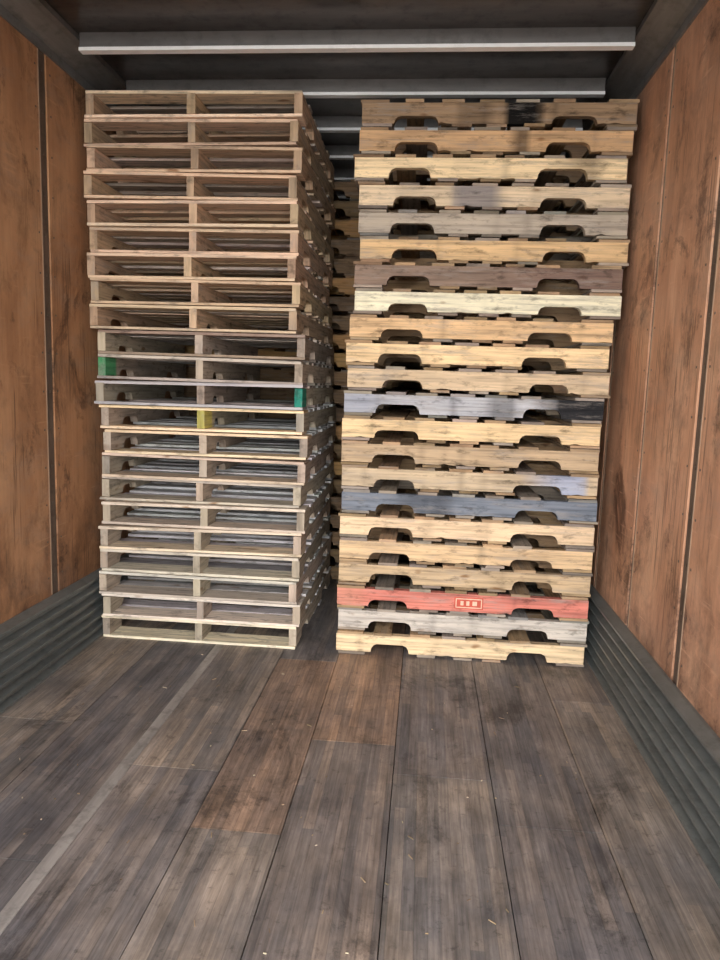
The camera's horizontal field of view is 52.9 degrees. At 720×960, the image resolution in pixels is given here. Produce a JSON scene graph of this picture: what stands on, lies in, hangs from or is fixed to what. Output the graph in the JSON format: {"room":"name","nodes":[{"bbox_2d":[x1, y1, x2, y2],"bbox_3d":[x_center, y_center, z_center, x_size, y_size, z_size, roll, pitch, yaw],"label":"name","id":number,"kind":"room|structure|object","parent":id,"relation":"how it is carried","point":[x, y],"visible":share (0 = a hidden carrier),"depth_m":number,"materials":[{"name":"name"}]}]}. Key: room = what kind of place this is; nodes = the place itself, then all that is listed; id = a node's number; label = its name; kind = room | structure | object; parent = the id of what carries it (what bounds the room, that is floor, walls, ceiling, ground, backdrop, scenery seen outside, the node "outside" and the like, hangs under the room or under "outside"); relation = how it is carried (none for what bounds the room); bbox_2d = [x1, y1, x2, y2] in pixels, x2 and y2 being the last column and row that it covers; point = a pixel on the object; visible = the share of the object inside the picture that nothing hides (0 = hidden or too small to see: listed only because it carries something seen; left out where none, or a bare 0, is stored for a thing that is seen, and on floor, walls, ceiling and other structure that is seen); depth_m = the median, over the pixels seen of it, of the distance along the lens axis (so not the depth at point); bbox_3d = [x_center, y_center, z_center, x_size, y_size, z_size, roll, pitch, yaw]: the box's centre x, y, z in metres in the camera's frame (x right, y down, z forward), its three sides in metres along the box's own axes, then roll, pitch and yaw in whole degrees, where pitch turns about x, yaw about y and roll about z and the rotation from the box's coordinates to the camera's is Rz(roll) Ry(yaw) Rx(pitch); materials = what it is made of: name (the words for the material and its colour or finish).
{"room":"truck trailer interior","nodes":[
{"label":"truck trailer interior","id":0,"kind":"room"},
{"bbox_2d":[0,16,185,623],"bbox_3d":[-1.387,-0.559,3.545,0.052,2.900,7.450,2,8,5],"label":"wall","id":1,"kind":"structure","parent":0,"point":[51,434],"depth_m":3.18,"materials":[{"name":"brown wood"}]},
{"bbox_2d":[0,553,130,714],"bbox_3d":[-1.373,0.654,3.705,0.054,0.333,7.450,2,8,5],"label":"baseboard","id":2,"kind":"structure","parent":1,"relation":"attached to","point":[35,643],"depth_m":3.26,"materials":[{"name":"grey metal"}]},
{"bbox_2d":[0,0,148,105],"bbox_3d":[-1.256,-1.902,3.356,0.130,0.099,7.450,2,8,5],"label":"ceiling side rail","id":3,"kind":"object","parent":1,"relation":"attached to","point":[37,21],"depth_m":3.08,"materials":[{"name":"metal"}]},
{"bbox_2d":[45,0,653,230],"bbox_3d":[-0.024,-1.919,3.241,2.700,0.040,7.450,2,8,5],"label":"ceiling","id":4,"kind":"structure","parent":0,"point":[81,15],"depth_m":3.02,"materials":[{"name":"grey metal"}]},
{"bbox_2d":[335,191,349,198],"bbox_3d":[0.172,-2.149,5.426,2.316,0.077,0.040,2,8,5],"label":"bow","id":5,"kind":"object","parent":4,"relation":"attached to","point":[341,195],"visible":0.02,"depth_m":5.45,"materials":[{"name":"metal"}]},
{"bbox_2d":[78,27,635,54],"bbox_3d":[-0.048,-1.828,3.007,2.316,0.077,0.040,2,8,5],"label":"bow","id":6,"kind":"object","parent":4,"relation":"attached to","point":[550,38],"visible":1,"depth_m":3.00,"materials":[{"name":"metal"}]},
{"bbox_2d":[126,78,605,97],"bbox_3d":[-0.004,-1.892,3.491,2.316,0.077,0.040,2,8,5],"label":"bow","id":7,"kind":"object","parent":4,"relation":"attached to","point":[452,87],"visible":0.71,"depth_m":3.46,"materials":[{"name":"metal"}]},
{"bbox_2d":[334,169,430,181],"bbox_3d":[0.128,-2.085,4.942,2.316,0.077,0.040,2,8,5],"label":"bow","id":8,"kind":"object","parent":4,"relation":"attached to","point":[345,175],"visible":0.02,"depth_m":4.95,"materials":[{"name":"metal"}]},
{"bbox_2d":[302,116,582,132],"bbox_3d":[0.040,-1.956,3.975,2.316,0.077,0.040,2,8,5],"label":"bow","id":9,"kind":"object","parent":4,"relation":"attached to","point":[325,124],"visible":0.21,"depth_m":3.97,"materials":[{"name":"metal"}]},
{"bbox_2d":[325,145,564,159],"bbox_3d":[0.084,-2.021,4.459,2.316,0.077,0.040,2,8,5],"label":"bow","id":10,"kind":"object","parent":4,"relation":"attached to","point":[337,152],"visible":0.17,"depth_m":4.46,"materials":[{"name":"metal"}]},
{"bbox_2d":[0,542,719,959],"bbox_3d":[-0.112,0.904,3.623,2.660,0.060,7.450,2,8,5],"label":"floor","id":11,"kind":"structure","parent":0,"point":[600,864],"depth_m":2.28,"materials":[{"name":"brown wood"}]},
{"bbox_2d":[0,625,238,934],"bbox_3d":[-0.718,0.847,3.671,0.042,0.003,7.450,2,8,5],"label":"trim","id":12,"kind":"structure","parent":11,"relation":"attached to","point":[33,881],"depth_m":2.28,"materials":[{"name":"metal"}]},
{"bbox_2d":[83,90,335,648],"bbox_3d":[-0.743,-0.556,4.122,1.108,2.661,1.286,2,8,5],"label":"pallet stack","id":13,"kind":"object","parent":11,"relation":"on","point":[216,222],"visible":1,"depth_m":3.65,"materials":[{"name":"brown wood"}]},
{"bbox_2d":[184,179,360,580],"bbox_3d":[-0.539,-0.695,5.306,1.270,2.626,1.060,2,8,5],"label":"pallet stack","id":14,"kind":"object","parent":11,"relation":"on","point":[345,238],"visible":0.08,"depth_m":4.79,"materials":[{"name":"brown wood"}]},
{"bbox_2d":[19,653,576,953],"bbox_3d":[-0.324,1.086,1.992,2.136,0.002,3.192,2,8,5],"label":"debris","id":15,"kind":"object","parent":11,"relation":"on","point":[113,653],"visible":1,"depth_m":2.17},
{"bbox_2d":[331,295,346,530],"bbox_3d":[-0.435,-0.839,6.391,1.268,2.627,1.058,2,8,5],"label":"pallet stack","id":16,"kind":"object","parent":11,"relation":"on","point":[336,368],"visible":0.02,"depth_m":6.33,"materials":[{"name":"brown wood"}]},
{"bbox_2d":[395,367,517,517],"bbox_3d":[0.806,-0.780,6.247,1.271,2.626,1.059,2,8,5],"label":"pallet stack","id":17,"kind":"object","parent":11,"relation":"on","point":[403,383],"visible":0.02,"depth_m":6.41,"materials":[{"name":"brown wood"}]},
{"bbox_2d":[377,181,558,586],"bbox_3d":[0.709,-0.637,5.168,1.269,2.626,1.054,2,8,5],"label":"pallet stack","id":18,"kind":"object","parent":11,"relation":"on","point":[424,204],"visible":0.02,"depth_m":4.83,"materials":[{"name":"brown wood"}]},
{"bbox_2d":[336,99,639,666],"bbox_3d":[0.600,-0.471,3.915,1.299,2.628,1.066,2,8,5],"label":"pallet stack","id":19,"kind":"object","parent":11,"relation":"on","point":[508,510],"visible":1,"depth_m":3.44,"materials":[{"name":"brown wood"}]},
{"bbox_2d":[400,369,421,389],"bbox_3d":[0.269,-1.003,7.134,2.600,2.800,0.050,2,8,5],"label":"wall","id":20,"kind":"structure","parent":0,"point":[406,385],"depth_m":7.09,"materials":[{"name":"brown wood"}]},
{"bbox_2d":[590,0,719,737],"bbox_3d":[1.250,-0.447,3.320,0.052,2.900,7.450,2,8,5],"label":"wall","id":21,"kind":"structure","parent":0,"point":[656,559],"depth_m":2.73,"materials":[{"name":"brown wood"}]},
{"bbox_2d":[565,0,708,157],"bbox_3d":[1.203,-1.797,3.146,0.130,0.099,7.450,2,8,5],"label":"ceiling side rail","id":22,"kind":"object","parent":21,"relation":"attached to","point":[665,23],"depth_m":2.95,"materials":[{"name":"metal"}]},
{"bbox_2d":[584,583,719,888],"bbox_3d":[1.161,0.762,3.489,0.054,0.333,7.450,2,8,5],"label":"baseboard","id":23,"kind":"structure","parent":21,"relation":"attached to","point":[680,749],"depth_m":2.54,"materials":[{"name":"grey metal"}]}
]}

